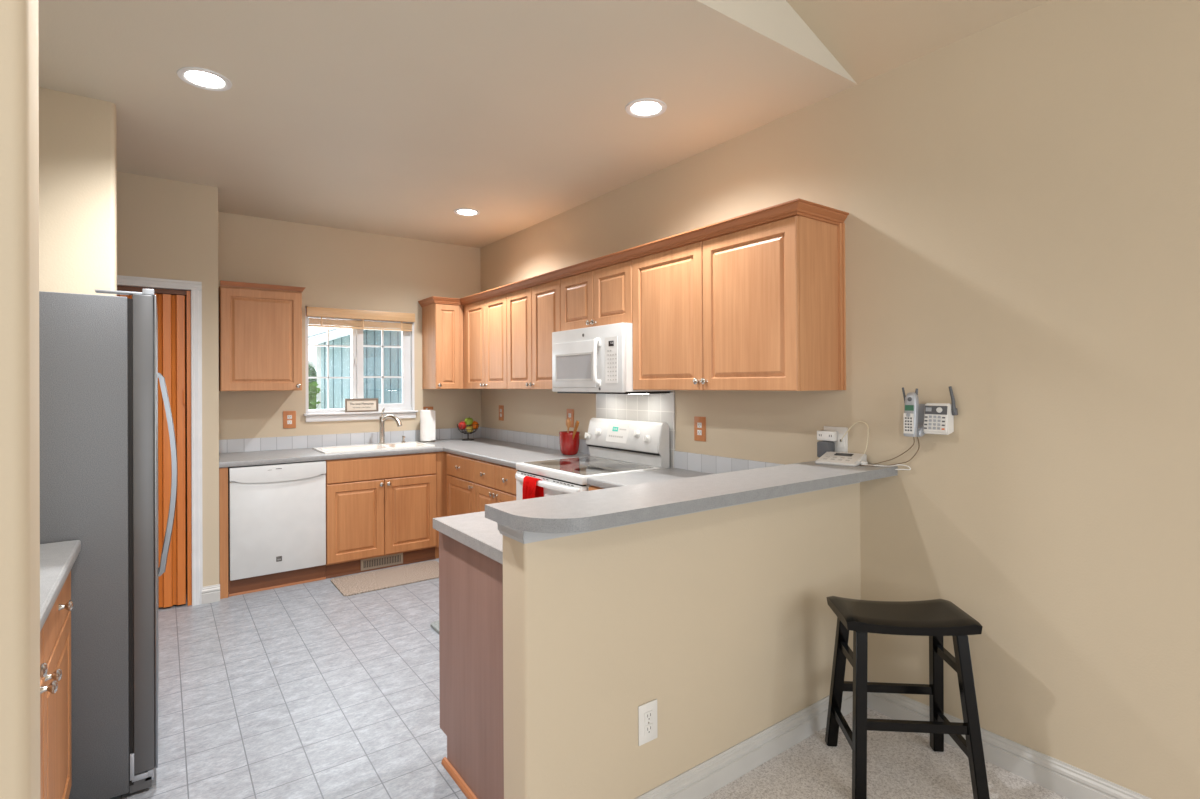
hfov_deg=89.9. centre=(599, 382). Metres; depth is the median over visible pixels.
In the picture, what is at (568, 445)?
utensil crock
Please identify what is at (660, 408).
backsplash
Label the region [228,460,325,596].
dishwasher
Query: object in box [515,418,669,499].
range
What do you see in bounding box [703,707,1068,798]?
floor
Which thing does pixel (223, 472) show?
cabinet filler
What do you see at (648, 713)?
receptacle
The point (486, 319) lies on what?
upper cabinet
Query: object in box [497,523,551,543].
trim
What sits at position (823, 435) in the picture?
adapter
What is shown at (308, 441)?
backsplash
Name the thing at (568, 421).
wooden spoon
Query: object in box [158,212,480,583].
wall
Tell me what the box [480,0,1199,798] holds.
wall
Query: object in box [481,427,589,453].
backsplash
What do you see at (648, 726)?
receptacle
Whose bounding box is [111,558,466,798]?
floor
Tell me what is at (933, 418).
telephone base
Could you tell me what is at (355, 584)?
kitchen rug
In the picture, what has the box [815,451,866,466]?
machine
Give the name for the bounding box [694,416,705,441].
outlet plate
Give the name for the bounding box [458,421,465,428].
apple
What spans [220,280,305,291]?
crown molding
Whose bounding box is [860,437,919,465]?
phone cord
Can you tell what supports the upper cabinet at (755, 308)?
attached to the wall at (1020, 194)
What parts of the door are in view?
head rail, panel, panel, panel, pull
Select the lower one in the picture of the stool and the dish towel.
the stool
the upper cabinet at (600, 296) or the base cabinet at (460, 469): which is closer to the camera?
the upper cabinet at (600, 296)
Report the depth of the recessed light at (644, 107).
2.87 m
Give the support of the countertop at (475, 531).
on the base cabinet at (470, 581)
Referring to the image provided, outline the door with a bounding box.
[117,286,191,607]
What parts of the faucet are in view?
spout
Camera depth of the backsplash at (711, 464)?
3.36 m
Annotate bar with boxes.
[485,461,897,532]
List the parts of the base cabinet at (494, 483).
drawer, door, drawer, door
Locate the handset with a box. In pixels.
[904,388,918,436]
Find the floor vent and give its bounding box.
[361,553,402,570]
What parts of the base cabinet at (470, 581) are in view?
shoe moulding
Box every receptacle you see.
[645,710,652,721]
[645,723,652,735]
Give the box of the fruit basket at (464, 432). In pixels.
[457,424,478,440]
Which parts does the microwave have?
door, panel, door handle, control panel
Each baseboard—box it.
[202,584,219,603]
[634,691,852,798]
[867,681,1151,798]
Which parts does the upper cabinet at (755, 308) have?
door, knob, knob, door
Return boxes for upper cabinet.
[218,286,301,390]
[422,303,462,388]
[466,293,507,388]
[507,278,562,388]
[561,259,633,330]
[632,215,838,390]
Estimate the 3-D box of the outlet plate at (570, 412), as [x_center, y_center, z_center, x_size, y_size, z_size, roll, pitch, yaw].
[-0.226,0.269,4.541,0.009,0.138,0.092,0,0,-36]
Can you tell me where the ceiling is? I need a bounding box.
[38,0,1050,247]
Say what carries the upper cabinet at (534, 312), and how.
attached to the wall at (1020, 194)
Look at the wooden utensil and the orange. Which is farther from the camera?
the orange
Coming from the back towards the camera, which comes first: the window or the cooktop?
the window
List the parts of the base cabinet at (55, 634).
drawer, door, knob, knob, knob, drawer, knob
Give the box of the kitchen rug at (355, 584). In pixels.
[331,560,438,595]
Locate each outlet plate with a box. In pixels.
[283,411,295,427]
[499,405,503,420]
[567,409,573,427]
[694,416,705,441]
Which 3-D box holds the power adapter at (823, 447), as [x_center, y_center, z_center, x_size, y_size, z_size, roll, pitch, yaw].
[1.036,0.307,2.757,0.052,0.075,0.064,0,0,-36]
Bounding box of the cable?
[862,464,910,469]
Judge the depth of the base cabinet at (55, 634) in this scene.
1.70 m
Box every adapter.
[817,430,836,440]
[817,441,834,457]
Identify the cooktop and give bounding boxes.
[516,456,666,484]
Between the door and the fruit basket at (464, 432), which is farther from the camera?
the fruit basket at (464, 432)
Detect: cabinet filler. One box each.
[219,467,227,598]
[435,452,447,557]
[463,304,466,388]
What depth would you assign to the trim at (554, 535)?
1.89 m
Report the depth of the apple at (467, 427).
5.47 m
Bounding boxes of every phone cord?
[841,421,868,453]
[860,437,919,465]
[868,437,914,464]
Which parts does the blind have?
head rail, rail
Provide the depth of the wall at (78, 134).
2.72 m
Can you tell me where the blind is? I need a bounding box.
[306,306,414,331]
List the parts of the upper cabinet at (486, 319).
door, door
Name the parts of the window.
sash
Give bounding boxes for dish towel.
[522,476,543,499]
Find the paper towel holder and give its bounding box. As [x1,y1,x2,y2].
[418,408,435,442]
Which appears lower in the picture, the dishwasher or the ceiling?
the dishwasher
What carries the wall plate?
attached to the wall at (1020, 194)
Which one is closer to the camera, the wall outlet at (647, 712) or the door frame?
the wall outlet at (647, 712)
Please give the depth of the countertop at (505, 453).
4.50 m
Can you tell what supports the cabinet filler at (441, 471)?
on the floor at (309, 690)
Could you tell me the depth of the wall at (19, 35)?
0.94 m
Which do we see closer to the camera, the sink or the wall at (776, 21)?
the wall at (776, 21)
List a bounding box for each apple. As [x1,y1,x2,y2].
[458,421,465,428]
[465,418,472,424]
[466,426,473,431]
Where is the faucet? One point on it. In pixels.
(382, 418)
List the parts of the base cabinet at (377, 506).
door, door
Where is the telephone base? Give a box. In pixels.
[902,386,957,436]
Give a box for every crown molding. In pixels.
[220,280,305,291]
[418,198,848,306]
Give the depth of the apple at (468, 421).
5.47 m
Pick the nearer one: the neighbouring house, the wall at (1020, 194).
the wall at (1020, 194)
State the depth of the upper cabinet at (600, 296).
3.70 m
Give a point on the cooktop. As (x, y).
(576, 470)
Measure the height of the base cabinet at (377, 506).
0.876 m
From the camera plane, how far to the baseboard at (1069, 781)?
2.15 m
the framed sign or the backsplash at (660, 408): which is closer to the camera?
the backsplash at (660, 408)
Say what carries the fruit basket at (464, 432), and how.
on the countertop at (505, 453)
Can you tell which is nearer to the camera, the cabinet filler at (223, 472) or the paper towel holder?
the cabinet filler at (223, 472)
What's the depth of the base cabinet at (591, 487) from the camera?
3.22 m
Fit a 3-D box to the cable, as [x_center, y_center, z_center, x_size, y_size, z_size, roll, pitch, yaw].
[1.194,0.351,2.510,0.187,0.025,0.014,0,0,27]
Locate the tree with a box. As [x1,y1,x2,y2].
[308,361,316,382]
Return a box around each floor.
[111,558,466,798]
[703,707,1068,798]
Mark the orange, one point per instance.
(474, 423)
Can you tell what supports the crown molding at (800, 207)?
attached to the upper cabinet at (755, 308)
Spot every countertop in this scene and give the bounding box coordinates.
[40,540,80,630]
[219,437,589,467]
[433,468,710,563]
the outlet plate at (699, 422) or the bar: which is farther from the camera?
the outlet plate at (699, 422)
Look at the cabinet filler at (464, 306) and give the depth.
5.37 m
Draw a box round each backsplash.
[219,427,480,452]
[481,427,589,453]
[596,392,674,467]
[674,451,785,473]
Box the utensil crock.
[559,431,579,454]
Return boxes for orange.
[470,421,478,429]
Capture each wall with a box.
[0,0,39,798]
[39,87,116,295]
[117,171,218,586]
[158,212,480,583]
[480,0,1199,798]
[503,483,860,798]
[692,0,856,84]
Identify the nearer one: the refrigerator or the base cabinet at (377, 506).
the refrigerator
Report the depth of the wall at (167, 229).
3.91 m
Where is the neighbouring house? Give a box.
[308,326,401,408]
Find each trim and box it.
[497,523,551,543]
[551,482,859,538]
[837,223,845,389]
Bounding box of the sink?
[312,441,434,453]
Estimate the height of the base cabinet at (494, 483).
0.876 m
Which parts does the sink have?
bowl, bowl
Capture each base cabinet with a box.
[40,571,72,798]
[325,452,436,578]
[439,532,503,798]
[446,453,475,515]
[474,459,516,511]
[589,486,603,490]
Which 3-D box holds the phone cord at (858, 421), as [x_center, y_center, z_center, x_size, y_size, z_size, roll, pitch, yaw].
[1.124,0.245,2.665,0.022,0.150,0.137,0,0,-36]
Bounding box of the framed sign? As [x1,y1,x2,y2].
[345,398,377,411]
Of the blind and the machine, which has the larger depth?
the blind
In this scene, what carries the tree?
on the lawn
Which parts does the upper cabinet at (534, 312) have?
door, door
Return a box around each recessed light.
[177,67,231,90]
[454,208,479,215]
[625,98,666,117]
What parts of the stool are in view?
leg, leg, seat, leg, leg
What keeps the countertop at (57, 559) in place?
on the base cabinet at (55, 634)
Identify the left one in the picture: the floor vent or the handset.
the floor vent
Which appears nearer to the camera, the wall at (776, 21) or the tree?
the wall at (776, 21)
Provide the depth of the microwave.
3.57 m
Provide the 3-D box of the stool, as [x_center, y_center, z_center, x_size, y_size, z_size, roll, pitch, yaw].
[1.085,1.115,2.174,0.444,0.599,0.367,0,0,5]
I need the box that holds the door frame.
[117,275,202,605]
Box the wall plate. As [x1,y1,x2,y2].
[824,426,847,452]
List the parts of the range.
door handle, oven door, knob, control panel, knob, knob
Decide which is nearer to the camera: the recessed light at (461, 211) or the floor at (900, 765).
the floor at (900, 765)
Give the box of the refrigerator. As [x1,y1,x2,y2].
[39,289,177,798]
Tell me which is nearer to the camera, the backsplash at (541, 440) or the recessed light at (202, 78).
the recessed light at (202, 78)
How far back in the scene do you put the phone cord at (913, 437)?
2.51 m
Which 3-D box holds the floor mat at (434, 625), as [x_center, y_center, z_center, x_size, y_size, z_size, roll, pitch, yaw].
[-0.587,1.422,3.331,0.425,0.018,0.845,0,0,-36]
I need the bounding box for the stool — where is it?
[825,596,989,798]
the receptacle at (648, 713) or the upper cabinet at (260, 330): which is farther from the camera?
the upper cabinet at (260, 330)
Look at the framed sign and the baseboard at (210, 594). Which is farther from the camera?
the framed sign
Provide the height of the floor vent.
0.085 m
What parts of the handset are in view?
plate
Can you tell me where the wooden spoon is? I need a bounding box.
[566,418,570,432]
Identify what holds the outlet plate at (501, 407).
attached to the wall at (1020, 194)
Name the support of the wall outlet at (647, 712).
attached to the wall at (723, 618)
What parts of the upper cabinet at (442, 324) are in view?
door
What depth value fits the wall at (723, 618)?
1.97 m
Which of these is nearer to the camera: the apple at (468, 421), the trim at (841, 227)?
the trim at (841, 227)
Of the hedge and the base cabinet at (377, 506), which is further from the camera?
the hedge
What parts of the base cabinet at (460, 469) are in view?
drawer, door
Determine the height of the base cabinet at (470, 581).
0.876 m
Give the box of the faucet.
[378,408,401,443]
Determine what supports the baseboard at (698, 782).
attached to the wall at (723, 618)
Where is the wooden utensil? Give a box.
[572,421,578,438]
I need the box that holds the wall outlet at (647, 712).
[638,699,657,745]
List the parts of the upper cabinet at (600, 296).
door, door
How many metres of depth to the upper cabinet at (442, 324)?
5.29 m
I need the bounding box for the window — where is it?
[303,306,417,421]
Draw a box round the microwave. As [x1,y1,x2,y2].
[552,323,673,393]
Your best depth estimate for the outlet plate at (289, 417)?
4.82 m
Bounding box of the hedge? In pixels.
[308,381,320,409]
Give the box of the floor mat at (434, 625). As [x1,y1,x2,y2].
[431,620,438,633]

